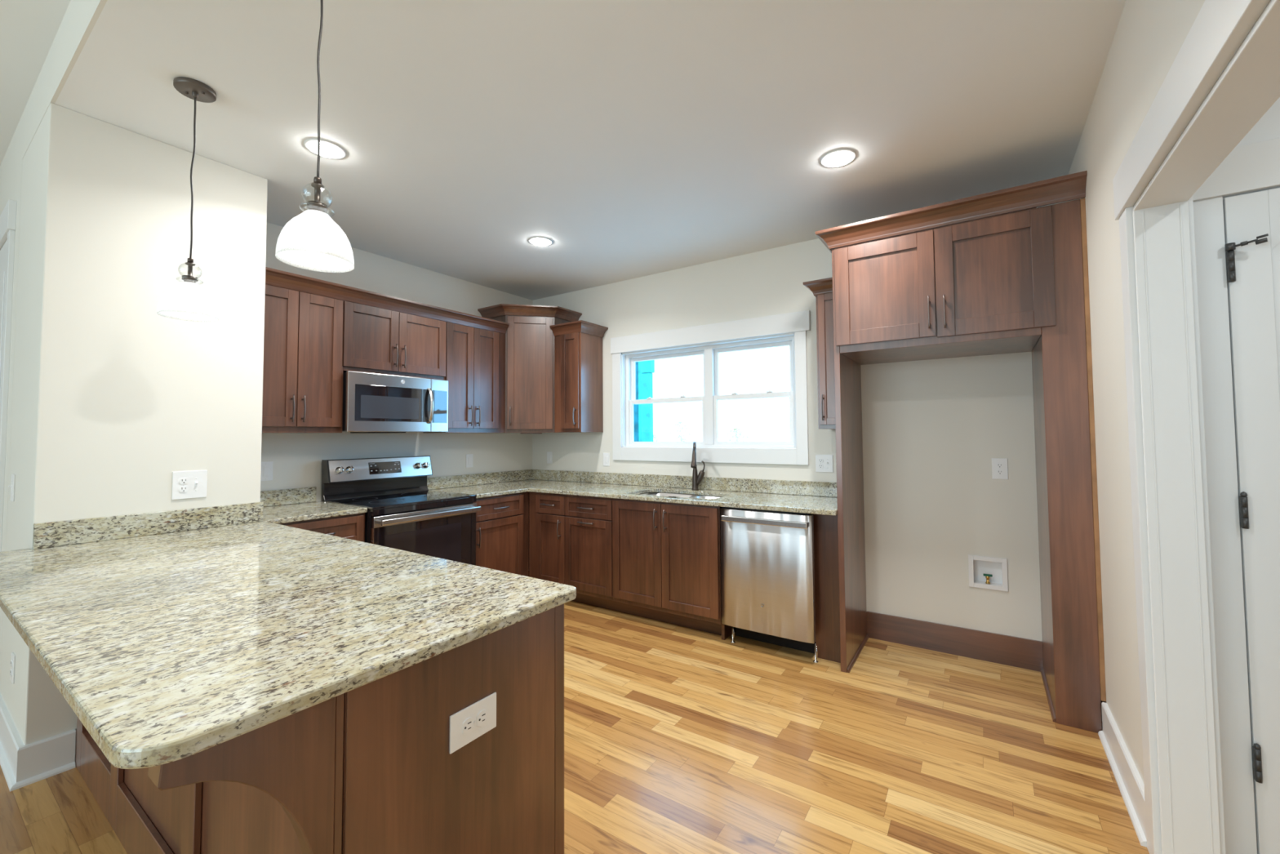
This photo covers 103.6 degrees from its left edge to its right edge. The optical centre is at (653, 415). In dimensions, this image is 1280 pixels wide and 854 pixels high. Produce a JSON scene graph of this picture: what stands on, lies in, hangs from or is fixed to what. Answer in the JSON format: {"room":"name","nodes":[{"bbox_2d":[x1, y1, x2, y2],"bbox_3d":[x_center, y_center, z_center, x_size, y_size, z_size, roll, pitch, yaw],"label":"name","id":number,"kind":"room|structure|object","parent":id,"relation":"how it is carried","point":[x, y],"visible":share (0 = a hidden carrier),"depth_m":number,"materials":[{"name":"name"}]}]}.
{"room":"kitchen","nodes":[
{"label":"kitchen","id":0,"kind":"room"},
{"bbox_2d":[0,0,71,165],"bbox_3d":[-4.222,-1.637,0.410,8.284,0.050,4.709,-2,-3,33],"label":"ceiling","id":1,"kind":"structure","parent":0,"point":[28,28],"depth_m":2.14,"materials":[{"name":"paint"}]},
{"bbox_2d":[0,0,267,763],"bbox_3d":[-2.713,-0.055,2.639,8.284,3.060,0.761,-2,-3,33],"label":"wall","id":2,"kind":"structure","parent":0,"point":[110,396],"depth_m":2.28,"materials":[{"name":"paint"}]},
{"bbox_2d":[0,240,7,391],"bbox_3d":[-3.724,0.275,2.825,0.906,2.410,0.013,-2,-3,33],"label":"door","id":3,"kind":"structure","parent":2,"relation":"in","point":[3,251],"depth_m":2.69,"materials":[{"name":"white paint"}]},
{"bbox_2d":[0,199,17,551],"bbox_3d":[-3.730,0.203,2.825,1.125,2.575,0.026,-2,-3,33],"label":"trim","id":4,"kind":"structure","parent":2,"relation":"attached to","point":[8,215],"depth_m":2.56,"materials":[{"name":"white paint"}]},
{"bbox_2d":[8,474,15,501],"bbox_3d":[-2.992,0.336,2.343,0.078,0.124,0.016,-2,-3,33],"label":"switch plate","id":5,"kind":"object","parent":2,"relation":"attached to","point":[11,486],"visible":1,"depth_m":2.33,"materials":[{"name":"white plastic"}]},
{"bbox_2d":[9,651,15,684],"bbox_3d":[-2.792,1.099,2.191,0.074,0.120,0.008,-2,-3,33],"label":"outlet plate","id":6,"kind":"object","parent":2,"relation":"attached to","point":[13,656],"visible":1,"depth_m":2.18,"materials":[{"name":"white plastic"}]},
{"bbox_2d":[0,693,75,791],"bbox_3d":[-2.821,1.390,2.264,0.934,0.145,0.167,-2,-3,33],"label":"baseboard","id":7,"kind":"structure","parent":2,"relation":"attached to","point":[21,765],"depth_m":2.03,"materials":[{"name":"white paint"}]},
{"bbox_2d":[32,502,263,549],"bbox_3d":[-2.273,0.495,2.335,0.022,0.101,0.767,-2,-3,33],"label":"backsplash","id":8,"kind":"structure","parent":2,"relation":"attached to","point":[67,532],"depth_m":2.26,"materials":[{"name":"stone"}]},
{"bbox_2d":[171,470,207,499],"bbox_3d":[-2.227,0.332,2.420,0.016,0.132,0.126,-2,-3,33],"label":"outlet plate","id":9,"kind":"object","parent":2,"relation":"attached to","point":[185,484],"visible":1,"depth_m":2.42,"materials":[{"name":"white plastic"}]},
{"bbox_2d":[178,477,188,484],"bbox_3d":[-2.241,0.312,2.402,0.003,0.028,0.034,-2,-3,33],"label":"receptacle","id":10,"kind":"object","parent":9,"relation":"attached to","point":[181,480],"depth_m":2.40,"materials":[{"name":"grey plastic"}]},
{"bbox_2d":[178,485,188,492],"bbox_3d":[-2.241,0.351,2.401,0.003,0.028,0.034,-2,-3,33],"label":"receptacle","id":11,"kind":"object","parent":9,"relation":"attached to","point":[181,488],"depth_m":2.40,"materials":[{"name":"grey plastic"}]},
{"bbox_2d":[260,222,532,506],"bbox_3d":[-1.981,0.151,4.120,0.120,2.754,2.530,-2,-3,33],"label":"wall","id":12,"kind":"structure","parent":0,"point":[297,458],"depth_m":4.01,"materials":[{"name":"paint"}]},
{"bbox_2d":[260,461,273,480],"bbox_3d":[-2.481,0.356,3.223,0.011,0.122,0.076,-2,-3,33],"label":"switch plate","id":13,"kind":"object","parent":12,"relation":"attached to","point":[266,467],"visible":0.82,"depth_m":3.23,"materials":[{"name":"white plastic"}]},
{"bbox_2d":[260,486,316,506],"bbox_3d":[-2.464,0.531,3.231,0.020,0.101,0.534,-2,-3,33],"label":"backsplash","id":14,"kind":"structure","parent":12,"relation":"attached to","point":[303,495],"depth_m":3.31,"materials":[{"name":"stone"}]},
{"bbox_2d":[262,284,344,433],"bbox_3d":[-2.318,-0.348,3.182,0.364,0.914,0.560,-2,-3,33],"label":"upper cabinet","id":15,"kind":"object","parent":12,"relation":"attached to","point":[303,369],"visible":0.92,"depth_m":3.13,"materials":[{"name":"brown wood"}]},
{"bbox_2d":[342,300,446,380],"bbox_3d":[-1.959,-0.536,3.742,0.364,0.500,0.773,-2,-3,33],"label":"upper cabinet","id":16,"kind":"object","parent":12,"relation":"attached to","point":[378,340],"visible":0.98,"depth_m":3.61,"materials":[{"name":"brown wood"}]},
{"bbox_2d":[265,266,509,333],"bbox_3d":[-1.824,-0.801,3.681,0.064,0.086,1.907,-2,-3,33],"label":"crown molding","id":17,"kind":"structure","parent":16,"relation":"attached to","point":[276,277],"depth_m":3.49,"materials":[{"name":"brown wood"}]},
{"bbox_2d":[342,370,448,433],"bbox_3d":[-1.933,-0.076,3.680,0.448,0.405,0.740,-2,-3,33],"label":"microwave","id":18,"kind":"object","parent":16,"relation":"attached to","point":[373,402],"visible":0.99,"depth_m":3.53,"materials":[{"name":"silver metal"}]},
{"bbox_2d":[422,321,505,432],"bbox_3d":[-1.586,-0.309,4.301,0.364,0.914,0.597,-2,-3,33],"label":"upper cabinet","id":19,"kind":"object","parent":12,"relation":"attached to","point":[475,357],"visible":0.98,"depth_m":4.20,"materials":[{"name":"brown wood"}]},
{"bbox_2d":[466,453,473,467],"bbox_3d":[-1.643,0.405,4.503,0.011,0.118,0.072,-2,-3,33],"label":"switch plate","id":20,"kind":"object","parent":12,"relation":"attached to","point":[469,457],"visible":1,"depth_m":4.50,"materials":[{"name":"white plastic"}]},
{"bbox_2d":[426,469,532,489],"bbox_3d":[-1.560,0.579,4.613,0.020,0.101,1.176,-2,-3,33],"label":"backsplash","id":21,"kind":"structure","parent":12,"relation":"attached to","point":[455,481],"depth_m":4.54,"materials":[{"name":"stone"}]},
{"bbox_2d":[477,303,582,433],"bbox_3d":[-1.144,-0.405,4.699,0.672,1.150,0.672,-2,-3,33],"label":"upper cabinet","id":22,"kind":"object","parent":12,"relation":"attached to","point":[530,340],"visible":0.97,"depth_m":4.53,"materials":[{"name":"brown wood"}]},
{"bbox_2d":[0,600,1149,853],"bbox_3d":[-2.215,1.431,0.935,11.100,0.050,8.360,-2,-3,33],"label":"floor","id":23,"kind":"structure","parent":0,"point":[678,740],"depth_m":2.07,"materials":[{"name":"brown wood"}]},
{"bbox_2d":[75,603,564,853],"bbox_3d":[-1.324,0.989,1.762,2.170,0.884,0.606,-2,-3,33],"label":"base cabinet","id":24,"kind":"object","parent":23,"relation":"on","point":[399,788],"visible":0.33,"depth_m":1.20,"materials":[{"name":"brown wood"}]},
{"bbox_2d":[147,696,336,853],"bbox_3d":[-0.674,0.721,0.838,0.054,0.428,0.241,-2,-3,33],"label":"corbel bracket","id":25,"kind":"object","parent":24,"relation":"attached to","point":[291,758],"visible":0.9,"depth_m":0.87,"materials":[{"name":"brown wood"}]},
{"bbox_2d":[0,501,576,768],"bbox_3d":[-1.505,0.545,2.076,2.847,0.030,1.474,-2,-3,33],"label":"countertop","id":26,"kind":"structure","parent":24,"relation":"on","point":[171,646],"depth_m":1.22,"materials":[{"name":"stone"}]},
{"bbox_2d":[448,692,496,753],"bbox_3d":[-0.417,0.714,1.174,0.008,0.082,0.127,-2,-3,33],"label":"outlet plate","id":27,"kind":"object","parent":24,"relation":"attached to","point":[472,722],"visible":1,"depth_m":1.17,"materials":[{"name":"white plastic"}]},
{"bbox_2d":[462,717,473,734],"bbox_3d":[-0.426,0.714,1.156,0.003,0.034,0.028,-2,-3,33],"label":"receptacle","id":28,"kind":"object","parent":27,"relation":"attached to","point":[467,722],"depth_m":1.16,"materials":[{"name":"grey plastic"}]},
{"bbox_2d":[476,709,487,726],"bbox_3d":[-0.405,0.715,1.189,0.003,0.034,0.028,-2,-3,33],"label":"receptacle","id":29,"kind":"object","parent":27,"relation":"attached to","point":[482,714],"depth_m":1.19,"materials":[{"name":"grey plastic"}]},
{"bbox_2d":[280,512,364,542],"bbox_3d":[-2.178,0.987,3.044,0.660,0.766,0.560,-2,-3,33],"label":"base cabinet","id":30,"kind":"object","parent":23,"relation":"on","point":[352,526],"visible":0.19,"depth_m":3.01,"materials":[{"name":"brown wood"}]},
{"bbox_2d":[320,455,480,565],"bbox_3d":[-1.776,0.906,3.581,0.726,1.200,0.772,-2,-3,33],"label":"range","id":31,"kind":"object","parent":23,"relation":"on","point":[402,513],"visible":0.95,"depth_m":3.54,"materials":[{"name":"black metal"}]},
{"bbox_2d":[325,490,476,515],"bbox_3d":[-1.775,0.612,3.590,0.607,0.055,0.764,-2,-3,33],"label":"cooktop","id":32,"kind":"object","parent":31,"relation":"in","point":[388,503],"depth_m":3.49,"materials":[{"name":"black glass"}]},
{"bbox_2d":[364,502,480,565],"bbox_3d":[-1.775,1.055,3.575,0.726,0.902,0.758,-2,-3,33],"label":"oven","id":33,"kind":"object","parent":31,"relation":"in","point":[442,530],"depth_m":3.40,"materials":[{"name":"black glass"}]},
{"bbox_2d":[571,592,735,639],"bbox_3d":[-0.343,1.448,3.873,2.194,0.117,0.660,-1,-2,15],"label":"board","id":34,"kind":"object","parent":23,"relation":"on","point":[722,629],"visible":0.2,"depth_m":3.67,"materials":[{"name":"brown wood"}]},
{"bbox_2d":[473,491,528,576],"bbox_3d":[-1.441,1.026,4.169,0.660,0.766,0.583,-2,-3,33],"label":"base cabinet","id":35,"kind":"object","parent":34,"relation":"on","point":[502,522],"visible":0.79,"depth_m":4.04,"materials":[{"name":"brown wood"}]},
{"bbox_2d":[528,491,565,584],"bbox_3d":[-0.730,1.028,4.376,0.420,0.766,0.660,-2,-3,33],"label":"base cabinet","id":36,"kind":"object","parent":34,"relation":"on","point":[547,515],"visible":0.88,"depth_m":4.14,"materials":[{"name":"brown wood"}]},
{"bbox_2d":[564,494,613,600],"bbox_3d":[-0.351,1.016,4.131,0.480,0.766,0.658,-2,-3,33],"label":"base cabinet","id":37,"kind":"object","parent":34,"relation":"on","point":[588,519],"visible":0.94,"depth_m":3.89,"materials":[{"name":"brown wood"}]},
{"bbox_2d":[612,494,722,624],"bbox_3d":[0.218,0.997,3.757,0.880,0.766,0.660,-2,-3,33],"label":"base cabinet","id":38,"kind":"object","parent":34,"relation":"on","point":[666,557],"visible":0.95,"depth_m":3.49,"materials":[{"name":"brown wood"}]},
{"bbox_2d":[428,479,837,515],"bbox_3d":[-0.246,0.601,3.753,3.118,0.030,1.176,-2,-3,33],"label":"countertop","id":39,"kind":"structure","parent":38,"relation":"on","point":[824,505],"depth_m":3.79,"materials":[{"name":"stone"}]},
{"bbox_2d":[638,492,720,498],"bbox_3d":[0.194,0.721,3.779,0.756,0.212,0.427,-2,-3,33],"label":"sink","id":40,"kind":"object","parent":39,"relation":"in","point":[662,494],"visible":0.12,"depth_m":4.01,"materials":[{"name":"metal"}]},
{"bbox_2d":[690,441,704,490],"bbox_3d":[0.319,0.396,3.931,0.109,0.386,0.220,-2,-3,27],"label":"kitchen faucet","id":41,"kind":"object","parent":39,"relation":"on","point":[696,478],"visible":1,"depth_m":3.98,"materials":[{"name":"brown metal"}]},
{"bbox_2d":[720,506,817,662],"bbox_3d":[0.829,1.037,3.320,0.598,0.880,0.640,-2,-3,33],"label":"dishwasher","id":42,"kind":"object","parent":23,"relation":"on","point":[767,569],"visible":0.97,"depth_m":3.09,"materials":[{"name":"silver metal"}]},
{"bbox_2d":[722,506,813,515],"bbox_3d":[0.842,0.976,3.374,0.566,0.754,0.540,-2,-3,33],"label":"control panel","id":43,"kind":"object","parent":42,"relation":"in","point":[722,507],"depth_m":3.14,"materials":[{"name":"black"}]},
{"bbox_2d":[813,514,840,662],"bbox_3d":[1.058,1.021,3.028,0.168,0.884,0.020,-2,-3,33],"label":"cabinet end panel","id":44,"kind":"object","parent":23,"relation":"on","point":[825,526],"visible":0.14,"depth_m":3.02,"materials":[{"name":"brown wood"}]},
{"bbox_2d":[831,248,866,672],"bbox_3d":[1.239,0.247,3.159,0.032,2.440,0.605,-2,-3,33],"label":"end panel","id":45,"kind":"object","parent":23,"relation":"on","point":[847,372],"visible":0.7,"depth_m":3.02,"materials":[{"name":"brown wood"}]},
{"bbox_2d":[846,635,868,672],"bbox_3d":[1.265,1.455,3.096,0.013,0.019,0.586,-2,-3,33],"label":"trim","id":46,"kind":"structure","parent":45,"relation":"attached to","point":[861,646],"depth_m":3.06,"materials":[{"name":"brown wood"}]},
{"bbox_2d":[1031,198,1106,733],"bbox_3d":[2.102,0.218,2.596,0.193,2.440,0.605,-2,-3,33],"label":"filler panel","id":47,"kind":"object","parent":23,"relation":"on","point":[1073,673],"visible":0.8,"depth_m":2.34,"materials":[{"name":"brown wood"}]},
{"bbox_2d":[54,0,1126,300],"bbox_3d":[-0.311,-1.319,2.725,4.520,0.050,3.439,-2,-3,33],"label":"ceiling","id":48,"kind":"structure","parent":0,"point":[637,138],"depth_m":2.16,"materials":[{"name":"paint"}]},
{"bbox_2d":[156,76,218,322],"bbox_3d":[-1.828,-0.849,1.994,0.178,0.924,0.178,-2,-3,33],"label":"pendant light","id":49,"kind":"object","parent":48,"relation":"hanging from","point":[186,300],"visible":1,"depth_m":1.97,"materials":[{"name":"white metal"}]},
{"bbox_2d":[182,262,198,283],"bbox_3d":[-1.825,-0.555,1.982,0.047,0.092,0.047,-2,-3,33],"label":"socket","id":50,"kind":"object","parent":49,"relation":"attached to","point":[188,278],"depth_m":1.97,"materials":[{"name":"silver metal"}]},
{"bbox_2d":[275,0,354,272],"bbox_3d":[-0.920,-0.879,1.387,0.178,0.924,0.178,-2,-3,33],"label":"pendant light","id":51,"kind":"object","parent":48,"relation":"hanging from","point":[311,240],"visible":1,"depth_m":1.35,"materials":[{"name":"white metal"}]},
{"bbox_2d":[306,182,327,213],"bbox_3d":[-0.918,-0.586,1.375,0.047,0.092,0.047,-2,-3,33],"label":"socket","id":52,"kind":"object","parent":51,"relation":"attached to","point":[316,206],"depth_m":1.36,"materials":[{"name":"silver metal"}]},
{"bbox_2d":[303,138,346,159],"bbox_3d":[-1.592,-1.287,2.444,0.174,0.018,0.174,-2,-3,33],"label":"recessed light","id":53,"kind":"object","parent":48,"relation":"in","point":[328,150],"visible":0.92,"depth_m":2.42,"materials":[{"name":"white glass"}]},
{"bbox_2d":[528,236,552,246],"bbox_3d":[-0.812,-1.246,3.624,0.174,0.018,0.174,-2,-3,33],"label":"recessed light","id":54,"kind":"object","parent":48,"relation":"in","point":[537,241],"visible":1,"depth_m":3.60,"materials":[{"name":"white glass"}]},
{"bbox_2d":[820,148,856,168],"bbox_3d":[0.941,-1.301,2.561,0.174,0.018,0.174,-2,-3,33],"label":"recessed light","id":55,"kind":"object","parent":48,"relation":"in","point":[837,159],"visible":1,"depth_m":2.54,"materials":[{"name":"white glass"}]},
{"bbox_2d":[532,201,1064,641],"bbox_3d":[0.598,0.129,4.040,4.524,2.754,0.160,-2,-3,33],"label":"wall","id":56,"kind":"structure","parent":0,"point":[933,429],"depth_m":3.26,"materials":[{"name":"paint"}]},
{"bbox_2d":[546,451,552,463],"bbox_3d":[-1.030,0.417,4.994,0.070,0.116,0.011,-2,-3,33],"label":"switch plate","id":57,"kind":"object","parent":56,"relation":"attached to","point":[549,454],"visible":1,"depth_m":4.99,"materials":[{"name":"white plastic"}]},
{"bbox_2d":[549,320,608,432],"bbox_3d":[-0.673,-0.331,4.571,0.380,0.964,0.367,-2,-3,33],"label":"upper cabinet","id":58,"kind":"object","parent":56,"relation":"attached to","point":[579,405],"visible":1,"depth_m":4.48,"materials":[{"name":"brown wood"}]},
{"bbox_2d":[603,453,609,466],"bbox_3d":[-0.431,0.401,4.602,0.074,0.120,0.011,-2,-3,33],"label":"switch plate","id":59,"kind":"object","parent":56,"relation":"attached to","point":[606,455],"visible":1,"depth_m":4.60,"materials":[{"name":"white plastic"}]},
{"bbox_2d":[532,469,836,497],"bbox_3d":[0.073,0.553,4.262,3.138,0.101,0.020,-2,-3,33],"label":"backsplash","id":60,"kind":"structure","parent":56,"relation":"attached to","point":[828,489],"depth_m":4.04,"materials":[{"name":"stone"}]},
{"bbox_2d":[610,310,810,465],"bbox_3d":[0.406,-0.175,4.137,1.802,1.108,0.146,-2,-3,33],"label":"window","id":61,"kind":"structure","parent":56,"relation":"in","point":[795,451],"depth_m":4.08,"materials":[{"name":"white paint"}]},
{"bbox_2d":[803,277,835,429],"bbox_3d":[1.183,-0.390,3.358,0.241,0.960,0.367,-2,-3,33],"label":"upper cabinet","id":62,"kind":"object","parent":56,"relation":"attached to","point":[822,289],"visible":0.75,"depth_m":3.25,"materials":[{"name":"brown wood"}]},
{"bbox_2d":[815,454,833,472],"bbox_3d":[1.199,0.336,3.534,0.118,0.122,0.016,-2,-3,33],"label":"outlet plate","id":63,"kind":"object","parent":56,"relation":"attached to","point":[824,463],"visible":1,"depth_m":3.54,"materials":[{"name":"white plastic"}]},
{"bbox_2d":[815,170,1087,364],"bbox_3d":[1.645,-0.727,2.882,1.216,0.716,0.678,-2,-3,33],"label":"upper cabinet","id":64,"kind":"object","parent":56,"relation":"attached to","point":[974,275],"visible":1,"depth_m":2.62,"materials":[{"name":"brown wood"}]},
{"bbox_2d":[866,611,1043,671],"bbox_3d":[1.813,1.377,3.099,0.931,0.168,0.014,-2,-3,33],"label":"baseboard","id":65,"kind":"structure","parent":56,"relation":"attached to","point":[1011,651],"depth_m":3.06,"materials":[{"name":"brown wood"}]},
{"bbox_2d":[968,554,1008,591],"bbox_3d":[2.011,0.938,3.025,0.194,0.190,0.070,-2,-3,33],"label":"water supply box","id":66,"kind":"object","parent":56,"relation":"attached to","point":[984,572],"visible":1,"depth_m":3.03,"materials":[{"name":"white plastic"}]},
{"bbox_2d":[991,457,1008,479],"bbox_3d":[2.054,0.315,2.981,0.078,0.124,0.008,-2,-3,33],"label":"outlet plate","id":67,"kind":"object","parent":56,"relation":"attached to","point":[999,465],"visible":1,"depth_m":2.98,"materials":[{"name":"white plastic"}]},
{"bbox_2d":[995,462,1003,467],"bbox_3d":[2.052,0.296,2.980,0.034,0.028,0.003,-2,-3,33],"label":"receptacle","id":68,"kind":"object","parent":67,"relation":"attached to","point":[997,464],"depth_m":2.98,"materials":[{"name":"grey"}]},
{"bbox_2d":[996,469,1003,474],"bbox_3d":[2.053,0.335,2.978,0.034,0.028,0.003,-2,-3,33],"label":"receptacle","id":69,"kind":"object","parent":67,"relation":"attached to","point":[998,471],"depth_m":2.98,"materials":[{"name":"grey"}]},
{"bbox_2d":[1066,0,1271,783],"bbox_3d":[0.205,-0.177,-0.570,0.116,3.010,8.000,-2,-3,33],"label":"wall","id":70,"kind":"structure","parent":0,"point":[1149,35],"depth_m":1.90,"materials":[{"name":"paint"}]},
{"bbox_2d":[1097,702,1146,847],"bbox_3d":[1.808,1.343,1.944,0.034,0.145,0.729,-2,-3,33],"label":"baseboard","id":71,"kind":"structure","parent":70,"relation":"attached to","point":[1131,784],"depth_m":1.88,"materials":[{"name":"white paint"}]},
{"bbox_2d":[1112,0,1279,853],"bbox_3d":[1.248,0.270,1.013,0.162,2.225,1.535,-2,-3,33],"label":"trim","id":72,"kind":"structure","parent":70,"relation":"attached to","point":[1184,800],"depth_m":1.53,"materials":[{"name":"white paint"}]},
{"bbox_2d":[1222,97,1279,199],"bbox_3d":[1.891,-0.033,0.160,1.900,2.754,2.475,-2,-3,33],"label":"wall","id":73,"kind":"structure","parent":0,"point":[1268,127],"depth_m":1.55,"materials":[{"name":"white paint"}]},
{"bbox_2d":[1192,137,1279,853],"bbox_3d":[2.139,0.270,1.331,0.982,2.236,0.026,-2,-3,33],"label":"trim","id":74,"kind":"structure","parent":73,"relation":"attached to","point":[1255,166],"depth_m":1.56,"materials":[{"name":"white paint"}]},
{"bbox_2d":[1222,187,1279,853],"bbox_3d":[2.115,0.340,1.318,0.781,2.072,0.070,-2,-3,33],"label":"door","id":75,"kind":"structure","parent":73,"relation":"in","point":[1251,221],"depth_m":1.52,"materials":[{"name":"white paint"}]},
{"label":"outside","id":76,"kind":"structure","parent":0,"visible":0},
{"bbox_2d":[654,438,790,441],"bbox_3d":[64.513,5.663,105.501,240.000,0.100,239.830,-2,-3,33],"label":"ground","id":77,"kind":"structure","parent":76,"point":[695,439],"depth_m":185.53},
{"bbox_2d":[633,360,654,441],"bbox_3d":[-0.154,0.456,6.465,0.555,3.500,0.390,-2,-3,33],"label":"porch post","id":78,"kind":"object","parent":77,"relation":"on","point":[642,413],"visible":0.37,"depth_m":6.25,"materials":[{"name":"teal stone"}]},
{"bbox_2d":[653,434,662,441],"bbox_3d":[-0.021,2.557,42.581,1.702,2.146,1.797,-2,-3,33],"label":"tree","id":79,"kind":"object","parent":77,"relation":"on","point":[655,436],"visible":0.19,"depth_m":42.46,"materials":[{"name":"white plant"}]},
{"bbox_2d":[669,421,690,441],"bbox_3d":[2.137,1.956,38.768,1.709,3.013,1.776,-2,-3,33],"label":"tree","id":80,"kind":"object","parent":77,"relation":"on","point":[682,438],"visible":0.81,"depth_m":38.74,"materials":[{"name":"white plant"}]},
{"bbox_2d":[724,427,748,441],"bbox_3d":[5.967,2.100,36.221,1.773,2.471,1.752,-2,-3,33],"label":"tree","id":81,"kind":"object","parent":77,"relation":"on","point":[736,436],"visible":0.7,"depth_m":36.16,"materials":[{"name":"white plant"}]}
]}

